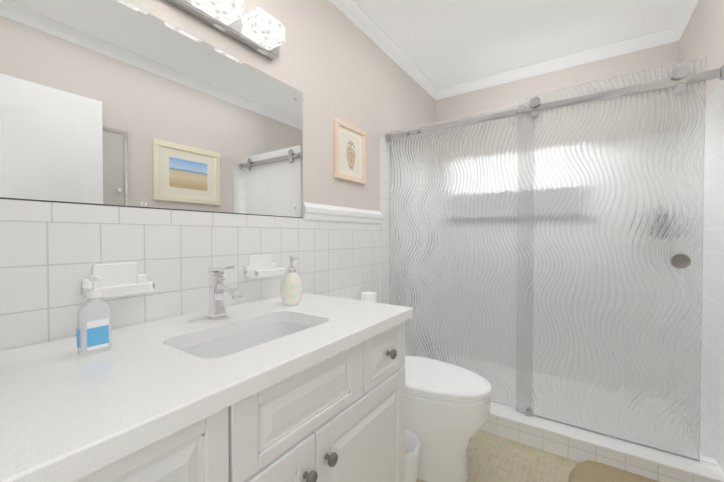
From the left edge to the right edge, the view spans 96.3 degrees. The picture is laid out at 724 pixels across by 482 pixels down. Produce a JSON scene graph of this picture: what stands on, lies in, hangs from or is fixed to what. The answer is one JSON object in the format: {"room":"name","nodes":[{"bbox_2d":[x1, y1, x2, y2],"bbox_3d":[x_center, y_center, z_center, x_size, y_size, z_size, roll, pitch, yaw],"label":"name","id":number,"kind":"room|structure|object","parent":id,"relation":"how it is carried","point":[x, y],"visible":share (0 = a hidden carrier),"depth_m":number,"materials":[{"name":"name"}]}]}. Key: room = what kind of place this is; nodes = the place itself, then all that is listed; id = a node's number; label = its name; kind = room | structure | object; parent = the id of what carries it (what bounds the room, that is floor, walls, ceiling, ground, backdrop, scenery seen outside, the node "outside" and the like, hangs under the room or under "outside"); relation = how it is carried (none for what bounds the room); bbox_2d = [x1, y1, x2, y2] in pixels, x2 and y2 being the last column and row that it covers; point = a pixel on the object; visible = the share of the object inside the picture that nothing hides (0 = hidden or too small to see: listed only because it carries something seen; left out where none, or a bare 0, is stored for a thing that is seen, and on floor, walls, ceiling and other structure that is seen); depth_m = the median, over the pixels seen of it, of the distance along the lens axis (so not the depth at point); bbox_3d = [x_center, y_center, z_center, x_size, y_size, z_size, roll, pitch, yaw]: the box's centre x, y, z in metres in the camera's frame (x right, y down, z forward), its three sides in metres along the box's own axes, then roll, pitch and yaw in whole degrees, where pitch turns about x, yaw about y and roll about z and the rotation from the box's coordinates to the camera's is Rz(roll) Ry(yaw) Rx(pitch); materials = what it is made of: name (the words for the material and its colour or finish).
{"room":"bathroom","nodes":[
{"label":"bathroom","id":0,"kind":"room"},
{"bbox_2d":[124,0,435,210],"bbox_3d":[-0.228,-0.144,1.800,0.100,2.470,3.350,1,1,34],"label":"wall","id":1,"kind":"structure","parent":0,"point":[331,62],"depth_m":1.78,"materials":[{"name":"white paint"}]},
{"bbox_2d":[0,0,302,217],"bbox_3d":[-0.670,-0.413,1.042,0.010,0.619,1.346,1,1,34],"label":"mirror","id":2,"kind":"object","parent":1,"relation":"attached to","point":[121,103],"visible":1,"depth_m":1.00,"materials":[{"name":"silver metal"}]},
{"bbox_2d":[0,137,389,350],"bbox_3d":[-0.182,0.191,1.774,0.010,1.800,3.150,1,1,34],"label":"wall tile","id":3,"kind":"structure","parent":1,"relation":"attached to","point":[51,253],"depth_m":1.06,"materials":[{"name":"white tile"}]},
{"bbox_2d":[81,262,154,298],"bbox_3d":[-0.699,0.110,0.935,0.078,0.088,0.156,1,1,34],"label":"soap dish","id":4,"kind":"object","parent":3,"relation":"attached to","point":[121,279],"visible":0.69,"depth_m":0.94,"materials":[{"name":"white ceramic"}]},
{"bbox_2d":[244,254,285,277],"bbox_3d":[-0.407,0.103,1.367,0.078,0.088,0.156,1,1,34],"label":"soap dish","id":5,"kind":"object","parent":3,"relation":"attached to","point":[260,266],"visible":1,"depth_m":1.35,"materials":[{"name":"white ceramic"}]},
{"bbox_2d":[165,0,284,60],"bbox_3d":[-0.568,-0.831,1.060,0.151,0.076,0.820,1,1,34],"label":"sconce","id":6,"kind":"object","parent":1,"relation":"attached to","point":[259,30],"visible":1,"depth_m":1.22,"materials":[{"name":"white glass"}]},
{"bbox_2d":[303,202,382,223],"bbox_3d":[-0.077,-0.153,1.912,0.024,0.088,0.748,1,1,34],"label":"trim","id":7,"kind":"structure","parent":1,"relation":"attached to","point":[316,212],"depth_m":1.82,"materials":[{"name":"white"}]},
{"bbox_2d":[334,118,365,183],"bbox_3d":[-0.065,-0.521,1.925,0.021,0.330,0.300,1,1,34],"label":"framed picture","id":8,"kind":"object","parent":1,"relation":"attached to","point":[349,152],"visible":0.96,"depth_m":1.91,"materials":[{"name":"beige"}]},
{"bbox_2d":[329,0,440,99],"bbox_3d":[-0.163,-1.344,1.738,0.056,0.070,3.150,1,1,34],"label":"crown molding","id":9,"kind":"structure","parent":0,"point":[352,11],"depth_m":2.20,"materials":[{"name":"white"}]},
{"bbox_2d":[416,430,579,481],"bbox_3d":[0.196,1.155,0.866,1.870,0.100,2.245,1,1,34],"label":"floor","id":10,"kind":"structure","parent":0,"point":[492,457],"depth_m":1.60,"materials":[{"name":"tile"}]},
{"bbox_2d":[75,322,404,481],"bbox_3d":[-0.431,0.703,0.855,0.616,0.805,1.328,1,1,34],"label":"bathroom vanity","id":11,"kind":"object","parent":10,"relation":"on","point":[339,417],"visible":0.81,"depth_m":0.80,"materials":[{"name":"white wood"}]},
{"bbox_2d":[0,293,412,481],"bbox_3d":[-0.431,0.279,0.854,0.610,0.040,1.336,1,1,34],"label":"countertop","id":12,"kind":"structure","parent":11,"relation":"on","point":[68,413],"depth_m":0.63,"materials":[{"name":"stone"}]},
{"bbox_2d":[76,275,111,355],"bbox_3d":[-0.620,0.170,0.754,0.051,0.180,0.061,1,1,34],"label":"hand soap","id":13,"kind":"object","parent":12,"relation":"on","point":[93,332],"visible":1,"depth_m":0.74,"materials":[{"name":"white"}]},
{"bbox_2d":[205,266,244,318],"bbox_3d":[-0.452,0.168,1.067,0.153,0.174,0.054,1,1,34],"label":"faucet","id":14,"kind":"object","parent":12,"relation":"on","point":[218,287],"visible":1,"depth_m":1.07,"materials":[{"name":"silver metal"}]},
{"bbox_2d":[181,322,310,358],"bbox_3d":[-0.311,0.356,0.949,0.274,0.116,0.458,1,1,34],"label":"basin","id":15,"kind":"object","parent":12,"relation":"in","point":[230,345],"visible":0.12,"depth_m":1.05,"materials":[{"name":"white ceramic"}]},
{"bbox_2d":[280,257,302,305],"bbox_3d":[-0.280,0.157,1.283,0.087,0.190,0.087,1,1,34],"label":"soap dispenser","id":16,"kind":"object","parent":12,"relation":"on","point":[291,289],"visible":1,"depth_m":1.25,"materials":[{"name":"ceramic"}]},
{"bbox_2d":[405,429,420,481],"bbox_3d":[0.153,0.975,1.390,0.190,0.242,0.190,1,1,34],"label":"trash can","id":17,"kind":"object","parent":10,"relation":"on","point":[412,446],"visible":0.42,"depth_m":1.33,"materials":[{"name":"white plastic"}]},
{"bbox_2d":[403,356,491,481],"bbox_3d":[0.230,0.743,1.649,0.815,0.700,0.420,1,1,34],"label":"toilet","id":18,"kind":"object","parent":10,"relation":"on","point":[447,409],"visible":0.4,"depth_m":1.44,"materials":[{"name":"white ceramic"}]},
{"bbox_2d":[361,291,376,302],"bbox_3d":[0.041,0.348,1.928,0.096,0.080,0.096,1,1,34],"label":"toilet paper","id":19,"kind":"object","parent":18,"relation":"on","point":[369,296],"visible":0.5,"depth_m":1.89,"materials":[{"name":"white paper"}]},
{"bbox_2d":[480,401,723,481],"bbox_3d":[0.858,1.031,1.844,1.648,0.118,0.172,1,1,34],"label":"sill","id":20,"kind":"structure","parent":10,"relation":"on","point":[556,438],"depth_m":1.58,"materials":[{"name":"white tile"}]},
{"bbox_2d":[386,57,723,466],"bbox_3d":[0.868,0.085,1.844,1.648,1.772,0.088,1,1,34],"label":"sliding shower door","id":21,"kind":"structure","parent":20,"relation":"on","point":[546,255],"depth_m":1.68,"materials":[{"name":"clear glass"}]},
{"bbox_2d":[568,460,659,481],"bbox_3d":[1.086,1.083,1.226,0.534,0.031,0.740,1,1,34],"label":"rug","id":22,"kind":"object","parent":10,"relation":"on","point":[589,471],"visible":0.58,"depth_m":1.48,"materials":[{"name":"beige fabric"}]},
{"bbox_2d":[354,0,680,88],"bbox_3d":[0.505,-1.422,1.285,1.870,0.100,3.350,1,1,34],"label":"ceiling","id":23,"kind":"structure","parent":0,"point":[440,44],"depth_m":2.11,"materials":[{"name":"white paint"}]},
{"bbox_2d":[436,41,678,121],"bbox_3d":[1.415,-0.158,2.651,1.670,2.470,0.100,1,1,34],"label":"wall","id":24,"kind":"structure","parent":0,"point":[502,96],"depth_m":2.52,"materials":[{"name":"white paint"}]},
{"bbox_2d":[437,30,664,99],"bbox_3d":[1.363,-1.356,2.573,1.530,0.070,0.056,1,1,34],"label":"crown molding","id":25,"kind":"structure","parent":24,"relation":"attached to","point":[657,38],"depth_m":2.47,"materials":[{"name":"white"}]},
{"bbox_2d":[679,0,723,100],"bbox_3d":[1.239,-0.129,0.809,0.100,2.470,3.350,1,1,34],"label":"wall","id":26,"kind":"structure","parent":0,"point":[702,36],"depth_m":1.64,"materials":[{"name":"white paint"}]},
{"bbox_2d":[665,0,698,43],"bbox_3d":[1.174,-1.330,0.834,0.056,0.070,3.150,1,1,34],"label":"crown molding","id":27,"kind":"structure","parent":26,"relation":"attached to","point":[686,8],"depth_m":1.98,"materials":[{"name":"white"}]},
{"bbox_2d":[700,81,723,471],"bbox_3d":[1.788,0.192,1.725,0.010,1.800,1.024,1,1,34],"label":"wall tiles","id":28,"kind":"structure","parent":26,"relation":"attached to","point":[712,403],"depth_m":1.51,"materials":[{"name":"white tile"}]}
]}

